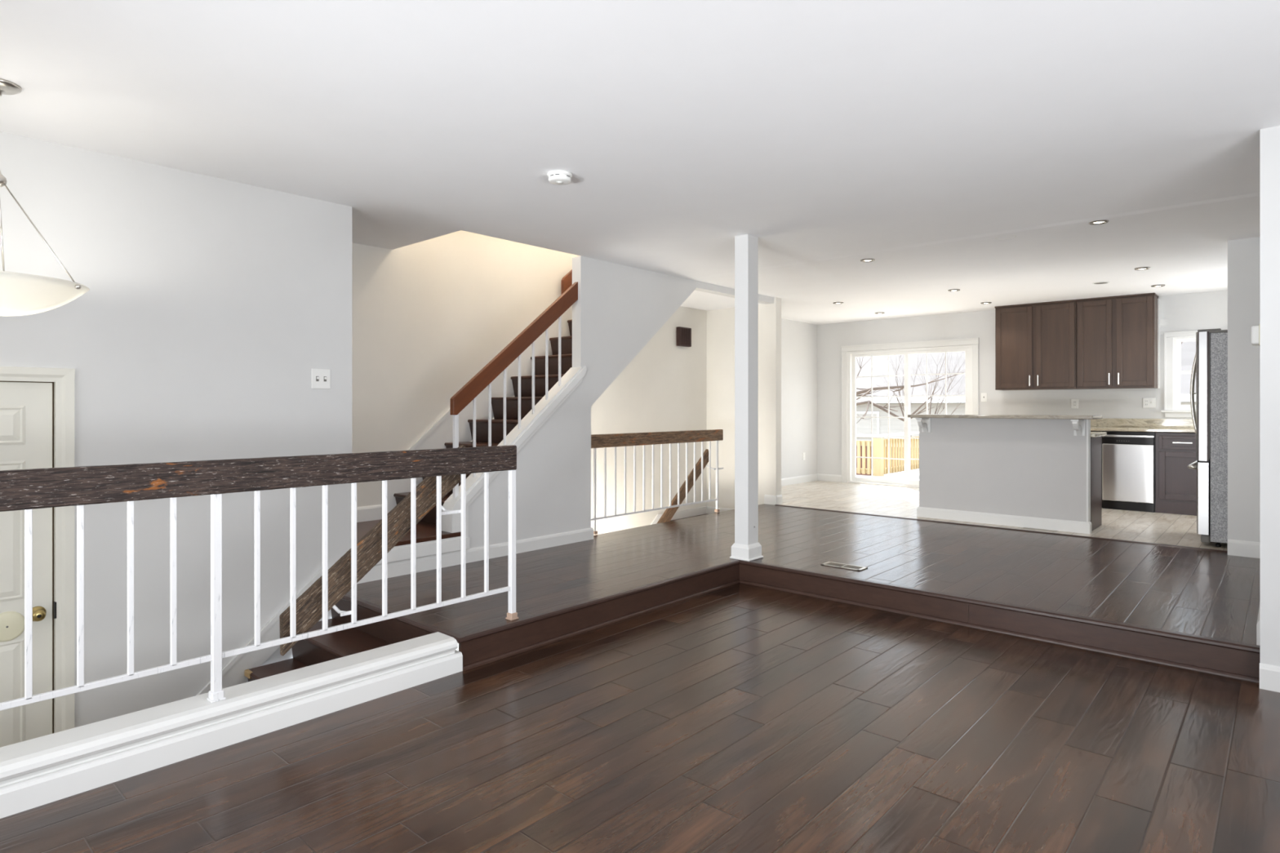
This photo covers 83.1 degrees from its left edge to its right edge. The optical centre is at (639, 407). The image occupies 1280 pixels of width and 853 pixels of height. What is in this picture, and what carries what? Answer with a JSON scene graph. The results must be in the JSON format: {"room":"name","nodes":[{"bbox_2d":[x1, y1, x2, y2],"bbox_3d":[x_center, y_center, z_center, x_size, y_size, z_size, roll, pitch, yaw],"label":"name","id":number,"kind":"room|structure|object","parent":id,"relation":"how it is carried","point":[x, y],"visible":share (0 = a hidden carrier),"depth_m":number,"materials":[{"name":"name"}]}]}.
{"room":"living room","nodes":[
{"label":"living room","id":0,"kind":"room"},
{"bbox_2d":[0,131,773,728],"bbox_3d":[-2.354,0.297,4.850,0.980,3.190,10.680,0,0,42],"label":"wall","id":1,"kind":"structure","parent":0,"point":[206,317],"depth_m":4.03,"materials":[{"name":"grey paint"}]},
{"bbox_2d":[0,366,75,747],"bbox_3d":[-3.158,0.849,3.243,0.124,2.086,0.979,0,0,42],"label":"door","id":2,"kind":"structure","parent":1,"relation":"in","point":[37,404],"depth_m":3.51,"materials":[{"name":"beige paint"}]},
{"bbox_2d":[195,568,329,696],"bbox_3d":[-2.331,1.461,4.125,0.022,0.898,1.433,0,0,42],"label":"trim","id":3,"kind":"structure","parent":1,"relation":"attached to","point":[233,673],"depth_m":4.21,"materials":[{"name":"white paint"}]},
{"bbox_2d":[311,368,330,388],"bbox_3d":[-1.989,-0.180,4.509,0.018,0.122,0.118,0,0,42],"label":"light switch","id":4,"kind":"object","parent":1,"relation":"attached to","point":[321,378],"visible":1,"depth_m":4.51,"materials":[{"name":"white plastic"}]},
{"bbox_2d":[356,305,586,564],"bbox_3d":[-0.955,-0.446,6.389,1.010,2.975,3.769,0,0,42],"label":"staircase","id":5,"kind":"structure","parent":1,"relation":"attached to","point":[440,435],"depth_m":6.19,"materials":[{"name":"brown wood"}]},
{"bbox_2d":[449,281,577,498],"bbox_3d":[-0.963,-0.150,5.750,0.044,1.864,1.246,0,0,42],"label":"stair railing","id":6,"kind":"object","parent":5,"relation":"attached to","point":[468,393],"visible":0.89,"depth_m":5.64,"materials":[{"name":"orange wood"}]},
{"bbox_2d":[356,527,593,583],"bbox_3d":[-1.163,1.092,5.433,0.016,0.100,2.260,0,0,42],"label":"baseboard","id":7,"kind":"structure","parent":1,"relation":"attached to","point":[399,568],"depth_m":5.37,"materials":[{"name":"white paint"}]},
{"bbox_2d":[341,559,740,644],"bbox_3d":[-0.610,1.154,4.968,1.460,0.028,2.475,0,0,42],"label":"trim","id":8,"kind":"structure","parent":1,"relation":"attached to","point":[427,627],"depth_m":4.10,"materials":[{"name":"brown wood"}]},
{"bbox_2d":[775,494,782,504],"bbox_3d":[1.638,1.087,8.513,0.016,0.110,0.134,0,0,42],"label":"baseboard","id":9,"kind":"structure","parent":1,"relation":"attached to","point":[780,498],"depth_m":8.52,"materials":[{"name":"white paint"}]},
{"bbox_2d":[351,230,817,535],"bbox_3d":[0.017,-0.508,8.304,0.100,7.300,8.390,0,0,42],"label":"wall","id":10,"kind":"structure","parent":0,"point":[428,316],"depth_m":6.73,"materials":[{"name":"beige paint"}]},
{"bbox_2d":[356,504,391,522],"bbox_3d":[-2.309,0.847,5.622,0.016,0.120,0.810,0,0,42],"label":"baseboard","id":11,"kind":"structure","parent":10,"relation":"attached to","point":[371,513],"depth_m":5.77,"materials":[{"name":"white paint"}]},
{"bbox_2d":[560,269,572,294],"bbox_3d":[-0.354,-1.738,7.750,0.092,1.277,1.330,0,0,42],"label":"wall handrail","id":12,"kind":"object","parent":10,"relation":"attached to","point":[566,281],"visible":0.23,"depth_m":7.26,"materials":[{"name":"orange wood"}]},
{"bbox_2d":[650,506,707,524],"bbox_3d":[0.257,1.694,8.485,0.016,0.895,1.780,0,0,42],"label":"trim","id":13,"kind":"structure","parent":10,"relation":"attached to","point":[700,510],"depth_m":8.81,"materials":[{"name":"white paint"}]},
{"bbox_2d":[676,326,691,346],"bbox_3d":[0.537,-0.858,8.761,0.064,0.230,0.235,0,0,42],"label":"door chime","id":14,"kind":"object","parent":10,"relation":"attached to","point":[683,334],"visible":1,"depth_m":8.72,"materials":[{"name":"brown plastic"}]},
{"bbox_2d":[657,448,723,523],"bbox_3d":[0.402,1.076,7.514,0.126,1.238,1.433,0,0,42],"label":"handrail","id":15,"kind":"object","parent":10,"relation":"attached to","point":[668,513],"visible":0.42,"depth_m":7.65,"materials":[{"name":"brown wood"}]},
{"bbox_2d":[781,473,817,486],"bbox_3d":[1.855,1.087,10.269,0.016,0.110,2.770,0,0,42],"label":"baseboard","id":16,"kind":"structure","parent":10,"relation":"attached to","point":[811,477],"depth_m":10.87,"materials":[{"name":"white paint"}]},
{"bbox_2d":[0,0,1279,324],"bbox_3d":[0.981,-1.345,3.814,7.530,0.106,13.790,0,0,42],"label":"ceiling","id":17,"kind":"structure","parent":0,"point":[908,136],"depth_m":3.23,"materials":[{"name":"paint"}]},
{"bbox_2d":[0,78,89,315],"bbox_3d":[-2.579,-0.834,2.899,0.597,0.928,0.586,0,0,42],"label":"pendant lamp","id":18,"kind":"object","parent":17,"relation":"hanging from","point":[20,294],"visible":1,"depth_m":2.86,"materials":[{"name":"white glass"}]},
{"bbox_2d":[546,169,572,185],"bbox_3d":[-0.446,-1.273,4.012,0.140,0.050,0.140,0,0,42],"label":"smoke detector","id":19,"kind":"object","parent":17,"relation":"attached to","point":[559,177],"visible":1,"depth_m":3.97,"materials":[{"name":"white plastic"}]},
{"bbox_2d":[860,258,875,262],"bbox_3d":[1.998,-1.292,6.334,0.124,0.012,0.124,0,0,42],"label":"recessed light","id":20,"kind":"object","parent":17,"relation":"in","point":[864,260],"visible":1,"depth_m":6.32,"materials":[{"name":"white"}]},
{"bbox_2d":[947,288,959,291],"bbox_3d":[3.463,-1.292,7.962,0.124,0.012,0.124,0,0,42],"label":"recessed light","id":21,"kind":"object","parent":17,"relation":"in","point":[951,290],"visible":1,"depth_m":7.92,"materials":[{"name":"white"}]},
{"bbox_2d":[1088,219,1109,225],"bbox_3d":[3.198,-1.292,5.032,0.124,0.012,0.124,0,0,42],"label":"recessed light","id":22,"kind":"object","parent":17,"relation":"in","point":[1104,221],"visible":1,"depth_m":5.02,"materials":[{"name":"silver metal"}]},
{"bbox_2d":[1092,281,1109,284],"bbox_3d":[4.793,-1.295,7.508,0.152,0.006,0.152,0,0,42],"label":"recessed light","id":23,"kind":"object","parent":17,"relation":"attached to","point":[1098,282],"visible":1,"depth_m":7.49,"materials":[{"name":"white plastic"}]},
{"bbox_2d":[1134,266,1150,270],"bbox_3d":[4.673,-1.292,6.715,0.124,0.012,0.124,0,0,42],"label":"recessed light","id":24,"kind":"object","parent":17,"relation":"in","point":[1140,268],"visible":1,"depth_m":6.70,"materials":[{"name":"white"}]},
{"bbox_2d":[1151,284,1164,287],"bbox_3d":[5.501,-1.292,7.666,0.124,0.012,0.124,0,0,42],"label":"recessed light","id":25,"kind":"object","parent":17,"relation":"in","point":[1160,285],"visible":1,"depth_m":7.65,"materials":[{"name":"white"}]},
{"bbox_2d":[0,582,1279,852],"bbox_3d":[-0.048,1.337,0.868,4.930,0.060,7.830,0,0,42],"label":"floor","id":26,"kind":"structure","parent":0,"point":[740,717],"depth_m":2.66,"materials":[{"name":"brown wood"}]},
{"bbox_2d":[680,290,764,311],"bbox_3d":[0.203,-0.649,7.717,0.960,1.277,2.996,0,0,42],"label":"ceiling","id":27,"kind":"structure","parent":0,"point":[697,300],"depth_m":8.38,"materials":[{"name":"paint"}]},
{"bbox_2d":[706,297,781,509],"bbox_3d":[1.261,0.722,8.861,1.010,4.040,0.120,0,0,42],"label":"wall","id":28,"kind":"structure","parent":0,"point":[720,322],"depth_m":8.88,"materials":[{"name":"beige paint"}]},
{"bbox_2d":[706,506,733,514],"bbox_3d":[1.171,1.294,8.850,0.890,0.095,0.016,0,0,42],"label":"baseboard","id":29,"kind":"structure","parent":28,"relation":"attached to","point":[710,509],"depth_m":9.06,"materials":[{"name":"white paint"}]},
{"bbox_2d":[764,494,777,505],"bbox_3d":[1.541,1.087,8.518,0.165,0.110,0.016,0,0,42],"label":"baseboard","id":30,"kind":"structure","parent":28,"relation":"attached to","point":[768,499],"depth_m":8.51,"materials":[{"name":"white paint"}]},
{"bbox_2d":[346,480,1259,644],"bbox_3d":[2.290,1.167,6.323,5.930,0.051,8.305,0,0,42],"label":"floor","id":31,"kind":"structure","parent":0,"point":[1215,594],"depth_m":5.28,"materials":[{"name":"brown wood"}]},
{"bbox_2d":[458,564,739,671],"bbox_3d":[-0.072,1.236,4.506,0.038,0.141,2.455,0,0,42],"label":"step riser","id":32,"kind":"structure","parent":31,"relation":"attached to","point":[487,649],"depth_m":4.24,"materials":[{"name":"brown wood"}]},
{"bbox_2d":[591,429,723,534],"bbox_3d":[0.195,0.691,7.177,0.044,0.903,2.110,0,0,42],"label":"railing","id":33,"kind":"object","parent":31,"relation":"on","point":[613,440],"visible":0.96,"depth_m":7.02,"materials":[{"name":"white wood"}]},
{"bbox_2d":[729,234,763,561],"bbox_3d":[0.809,-0.078,5.483,0.177,2.440,0.198,0,0,42],"label":"support post","id":34,"kind":"object","parent":31,"relation":"on","point":[746,546],"visible":1,"depth_m":5.44,"materials":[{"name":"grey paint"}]},
{"bbox_2d":[820,561,867,571],"bbox_3d":[1.466,1.139,5.186,0.300,0.007,0.130,0,0,42],"label":"floor vent","id":35,"kind":"object","parent":31,"relation":"in","point":[833,564],"visible":1,"depth_m":5.18,"materials":[{"name":"silver metal"}]},
{"bbox_2d":[739,564,1259,683],"bbox_3d":[1.849,1.236,4.427,2.965,0.141,0.038,0,0,42],"label":"step riser","id":36,"kind":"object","parent":31,"relation":"attached to","point":[1213,660],"depth_m":4.10,"materials":[{"name":"brown wood"}]},
{"bbox_2d":[915,417,1106,533],"bbox_3d":[3.644,0.623,7.200,1.584,1.038,0.863,0,0,42],"label":"kitchen island","id":37,"kind":"object","parent":31,"relation":"on","point":[1037,473],"visible":0.86,"depth_m":6.96,"materials":[{"name":"grey paint"}]},
{"bbox_2d":[915,417,928,419],"bbox_3d":[2.903,0.114,7.419,0.064,0.017,0.200,0,0,42],"label":"shelf","id":38,"kind":"object","parent":37,"relation":"attached to","point":[916,418],"depth_m":7.36,"materials":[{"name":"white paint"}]},
{"bbox_2d":[907,413,1102,419],"bbox_3d":[3.503,0.087,7.029,1.635,0.032,0.455,0,0,42],"label":"countertop","id":39,"kind":"structure","parent":37,"relation":"on","point":[981,416],"depth_m":6.83,"materials":[{"name":"grey stone"}]},
{"bbox_2d":[1070,419,1083,421],"bbox_3d":[3.933,0.114,6.496,0.064,0.017,0.200,0,0,42],"label":"shelf","id":40,"kind":"object","parent":37,"relation":"attached to","point":[1070,420],"depth_m":6.43,"materials":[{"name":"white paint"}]},
{"bbox_2d":[1090,431,1106,437],"bbox_3d":[3.752,0.254,7.309,1.568,0.033,0.557,0,0,42],"label":"countertop","id":41,"kind":"structure","parent":37,"relation":"on","point":[1093,434],"depth_m":6.73,"materials":[{"name":"beige stone"}]},
{"bbox_2d":[1022,527,1057,532],"bbox_3d":[3.728,1.139,6.736,0.300,0.004,0.052,0,0,42],"label":"floor vent","id":42,"kind":"object","parent":31,"relation":"in","point":[1022,527],"visible":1,"depth_m":6.74,"materials":[{"name":"silver metal"}]},
{"bbox_2d":[1090,431,1102,507],"bbox_3d":[5.055,0.706,8.764,1.030,0.872,0.600,0,0,42],"label":"base cabinet","id":43,"kind":"object","parent":31,"relation":"on","point":[1091,431],"visible":0.14,"depth_m":8.21,"materials":[{"name":"brown wood"}]},
{"bbox_2d":[1090,417,1195,432],"bbox_3d":[5.802,0.197,8.121,3.000,0.134,0.700,0,0,42],"label":"countertop","id":44,"kind":"structure","parent":43,"relation":"on","point":[1173,425],"depth_m":8.33,"materials":[{"name":"beige stone"}]},
{"bbox_2d":[1102,431,1156,512],"bbox_3d":[5.598,0.706,8.220,0.490,0.872,0.585,0,0,42],"label":"dishwasher","id":45,"kind":"object","parent":31,"relation":"on","point":[1128,458],"visible":0.97,"depth_m":8.00,"materials":[{"name":"silver metal"}]},
{"bbox_2d":[1155,431,1196,515],"bbox_3d":[6.026,0.706,7.860,0.618,0.872,0.650,0,0,42],"label":"base cabinet","id":46,"kind":"object","parent":31,"relation":"on","point":[1175,484],"visible":0.56,"depth_m":7.74,"materials":[{"name":"brown wood"}]},
{"bbox_2d":[1186,328,1227,546],"bbox_3d":[5.204,0.249,6.010,0.991,1.784,0.908,0,0,42],"label":"refrigerator","id":47,"kind":"object","parent":31,"relation":"on","point":[1210,366],"visible":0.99,"depth_m":5.89,"materials":[{"name":"grey metal"}]},
{"bbox_2d":[817,289,1227,475],"bbox_3d":[5.022,-0.028,9.371,6.130,2.540,0.120,0,0,42],"label":"wall","id":48,"kind":"structure","parent":0,"point":[1188,312],"depth_m":9.64,"materials":[{"name":"grey paint"}]},
{"bbox_2d":[817,473,841,482],"bbox_3d":[2.929,1.087,11.156,0.430,0.110,0.016,0,0,42],"label":"baseboard","id":49,"kind":"structure","parent":48,"relation":"attached to","point":[827,477],"depth_m":11.14,"materials":[{"name":"white paint"}]},
{"bbox_2d":[841,337,978,488],"bbox_3d":[3.853,0.102,10.401,1.979,2.080,0.146,0,0,42],"label":"door","id":50,"kind":"structure","parent":48,"relation":"in","point":[849,376],"depth_m":10.51,"materials":[{"name":"white paint"}]},
{"bbox_2d":[981,392,986,401],"bbox_3d":[4.600,-0.137,9.658,0.074,0.118,0.016,0,0,42],"label":"light switch","id":51,"kind":"object","parent":48,"relation":"attached to","point":[984,395],"visible":1,"depth_m":9.66,"materials":[{"name":"white plastic"}]},
{"bbox_2d":[995,301,1078,390],"bbox_3d":[4.989,-0.751,9.069,0.905,1.051,0.367,0,0,42],"label":"upper cabinet","id":52,"kind":"object","parent":48,"relation":"attached to","point":[1036,344],"visible":1,"depth_m":8.94,"materials":[{"name":"brown wood"}]},
{"bbox_2d":[994,293,1158,308],"bbox_3d":[5.289,-1.288,8.827,1.685,0.020,0.331,0,0,42],"label":"trim","id":53,"kind":"structure","parent":52,"relation":"on","point":[1144,294],"depth_m":8.63,"materials":[{"name":"brown wood"}]},
{"bbox_2d":[1071,399,1078,408],"bbox_3d":[5.392,-0.048,8.952,0.078,0.118,0.010,0,0,42],"label":"wall outlet","id":54,"kind":"object","parent":48,"relation":"attached to","point":[1074,402],"visible":1,"depth_m":8.95,"materials":[{"name":"white plastic"}]},
{"bbox_2d":[1076,294,1158,389],"bbox_3d":[5.614,-0.751,8.509,0.767,1.051,0.367,0,0,42],"label":"upper cabinet","id":55,"kind":"object","parent":48,"relation":"attached to","point":[1117,338],"visible":1,"depth_m":8.37,"materials":[{"name":"brown wood"}]},
{"bbox_2d":[1142,397,1155,407],"bbox_3d":[5.956,-0.057,8.443,0.122,0.115,0.016,0,0,42],"label":"wall outlet","id":56,"kind":"object","parent":48,"relation":"attached to","point":[1147,402],"visible":1,"depth_m":8.44,"materials":[{"name":"white plastic"}]},
{"bbox_2d":[1157,298,1159,388],"bbox_3d":[6.010,-0.742,8.364,0.014,1.032,0.060,0,0,42],"label":"trim","id":57,"kind":"structure","parent":48,"relation":"attached to","point":[1158,300],"depth_m":8.34,"materials":[{"name":"white paint"}]},
{"bbox_2d":[1160,328,1227,417],"bbox_3d":[6.433,-0.378,8.073,0.975,0.980,0.170,0,0,42],"label":"window","id":58,"kind":"structure","parent":48,"relation":"in","point":[1172,340],"depth_m":8.29,"materials":[{"name":"white paint"}]},
{"bbox_2d":[1227,236,1259,542],"bbox_3d":[4.891,-0.053,5.393,0.774,2.490,0.120,0,0,42],"label":"wall","id":59,"kind":"structure","parent":0,"point":[1243,254],"depth_m":5.54,"materials":[{"name":"grey paint"}]},
{"bbox_2d":[774,504,1227,552],"bbox_3d":[3.125,1.149,7.086,4.115,0.027,0.055,0,0,42],"label":"trim","id":60,"kind":"structure","parent":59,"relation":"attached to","point":[1218,550],"depth_m":6.69,"materials":[{"name":"brown wood"}]},
{"bbox_2d":[1227,539,1259,558],"bbox_3d":[4.650,1.082,5.517,0.249,0.120,0.016,0,0,42],"label":"baseboard","id":61,"kind":"structure","parent":59,"relation":"attached to","point":[1235,548],"depth_m":5.53,"materials":[{"name":"white paint"}]},
{"bbox_2d":[1259,125,1279,666],"bbox_3d":[3.657,0.029,2.765,1.944,2.655,0.120,0,0,42],"label":"wall","id":62,"kind":"structure","parent":0,"point":[1269,138],"depth_m":3.35,"materials":[{"name":"grey paint"}]},
{"bbox_2d":[739,560,1259,653],"bbox_3d":[1.858,1.155,4.423,2.944,0.028,0.053,0,0,42],"label":"trim","id":63,"kind":"structure","parent":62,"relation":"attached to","point":[1094,621],"depth_m":4.08,"materials":[{"name":"brown wood"}]},
{"bbox_2d":[1259,662,1279,692],"bbox_3d":[3.592,1.250,2.732,1.896,0.115,0.016,0,0,42],"label":"baseboard","id":64,"kind":"structure","parent":62,"relation":"attached to","point":[1269,675],"depth_m":3.33,"materials":[{"name":"white paint"}]},
{"bbox_3d":[-3.775,1.917,2.141,2.480,0.050,4.750,0,0,42],"label":"floor","id":65,"kind":"structure","parent":0,"visible":0},
{"bbox_2d":[244,599,431,681],"bbox_3d":[-1.717,1.530,3.860,1.260,0.724,0.770,0,0,42],"label":"stairs","id":66,"kind":"structure","parent":65,"relation":"on","point":[309,651],"depth_m":4.15,"materials":[{"name":"brown wood"}]},
{"bbox_3d":[-2.746,1.630,1.656,0.140,0.525,5.200,0,0,42],"label":"wall","id":67,"kind":"structure","parent":0,"visible":0},
{"bbox_2d":[0,631,462,818],"bbox_3d":[-2.706,1.250,1.673,0.176,0.215,5.280,0,0,42],"label":"trim","id":68,"kind":"structure","parent":67,"relation":"on","point":[38,771],"depth_m":2.75,"materials":[{"name":"white paint"}]},
{"bbox_2d":[0,444,518,711],"bbox_3d":[-2.366,0.673,2.034,0.052,0.938,5.071,0,0,42],"label":"landing railing","id":69,"kind":"object","parent":68,"relation":"on","point":[26,490],"visible":1,"depth_m":2.86,"materials":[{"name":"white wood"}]},
{"bbox_2d":[279,444,467,656],"bbox_3d":[-1.173,0.628,3.445,0.091,0.865,1.017,0,0,42],"label":"handrail","id":70,"kind":"object","parent":69,"relation":"attached to","point":[369,548],"visible":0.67,"depth_m":3.34,"materials":[{"name":"brown wood"}]},
{"bbox_3d":[3.908,-0.028,4.407,0.123,2.540,2.660,0,0,42],"label":"wall","id":71,"kind":"structure","parent":0,"visible":0},
{"bbox_2d":[1251,324,1259,346],"bbox_3d":[3.014,-0.352,3.530,0.037,0.104,0.130,0,0,42],"label":"thermostat","id":72,"kind":"object","parent":71,"relation":"attached to","point":[1255,329],"visible":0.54,"depth_m":3.49,"materials":[{"name":"white plastic"}]},
{"bbox_2d":[1256,606,1259,645],"bbox_3d":[3.851,1.082,4.448,0.016,0.120,2.635,0,0,42],"label":"baseboard","id":73,"kind":"structure","parent":71,"relation":"attached to","point":[1258,618],"depth_m":3.47,"materials":[{"name":"white paint"}]},
{"label":"outside","id":74,"kind":"structure","parent":0,"visible":0},
{"bbox_2d":[856,468,919,480],"bbox_3d":[7.063,1.297,13.499,9.500,0.030,8.693,0,0,42],"label":"floor","id":75,"kind":"structure","parent":74,"point":[914,473],"depth_m":13.48,"materials":[{"name":"white snow"}]},
{"bbox_2d":[856,431,919,476],"bbox_3d":[5.389,0.909,16.673,2.970,0.805,5.975,0,0,42],"label":"deck railing","id":76,"kind":"object","parent":75,"relation":"on","point":[879,468],"visible":0.16,"depth_m":13.77,"materials":[{"name":"yellow wood"}]},
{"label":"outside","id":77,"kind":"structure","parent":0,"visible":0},
{"bbox_3d":[19.451,4.192,36.685,100.000,0.100,59.400,0,0,42],"label":"ground","id":78,"kind":"structure","parent":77,"visible":0},
{"bbox_2d":[856,357,964,423],"bbox_3d":[5.445,0.752,20.936,3.660,6.784,8.260,0,0,-29],"label":"bare tree","id":79,"kind":"object","parent":78,"relation":"on","point":[866,391],"visible":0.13,"depth_m":19.07,"materials":[{"name":"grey plant"}]},
{"bbox_2d":[873,351,964,436],"bbox_3d":[8.791,-0.029,21.643,3.526,8.350,4.992,0,0,18],"label":"bare tree","id":80,"kind":"object","parent":78,"relation":"on","point":[900,404],"visible":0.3,"depth_m":22.22,"materials":[{"name":"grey plant"}]},
{"bbox_2d":[856,341,1195,475],"bbox_3d":[15.905,0.042,38.721,41.200,8.200,12.300,0,0,42],"label":"outdoor view","id":81,"kind":"structure","parent":78,"relation":"on","point":[880,425],"depth_m":34.89,"materials":[{"name":"white"}]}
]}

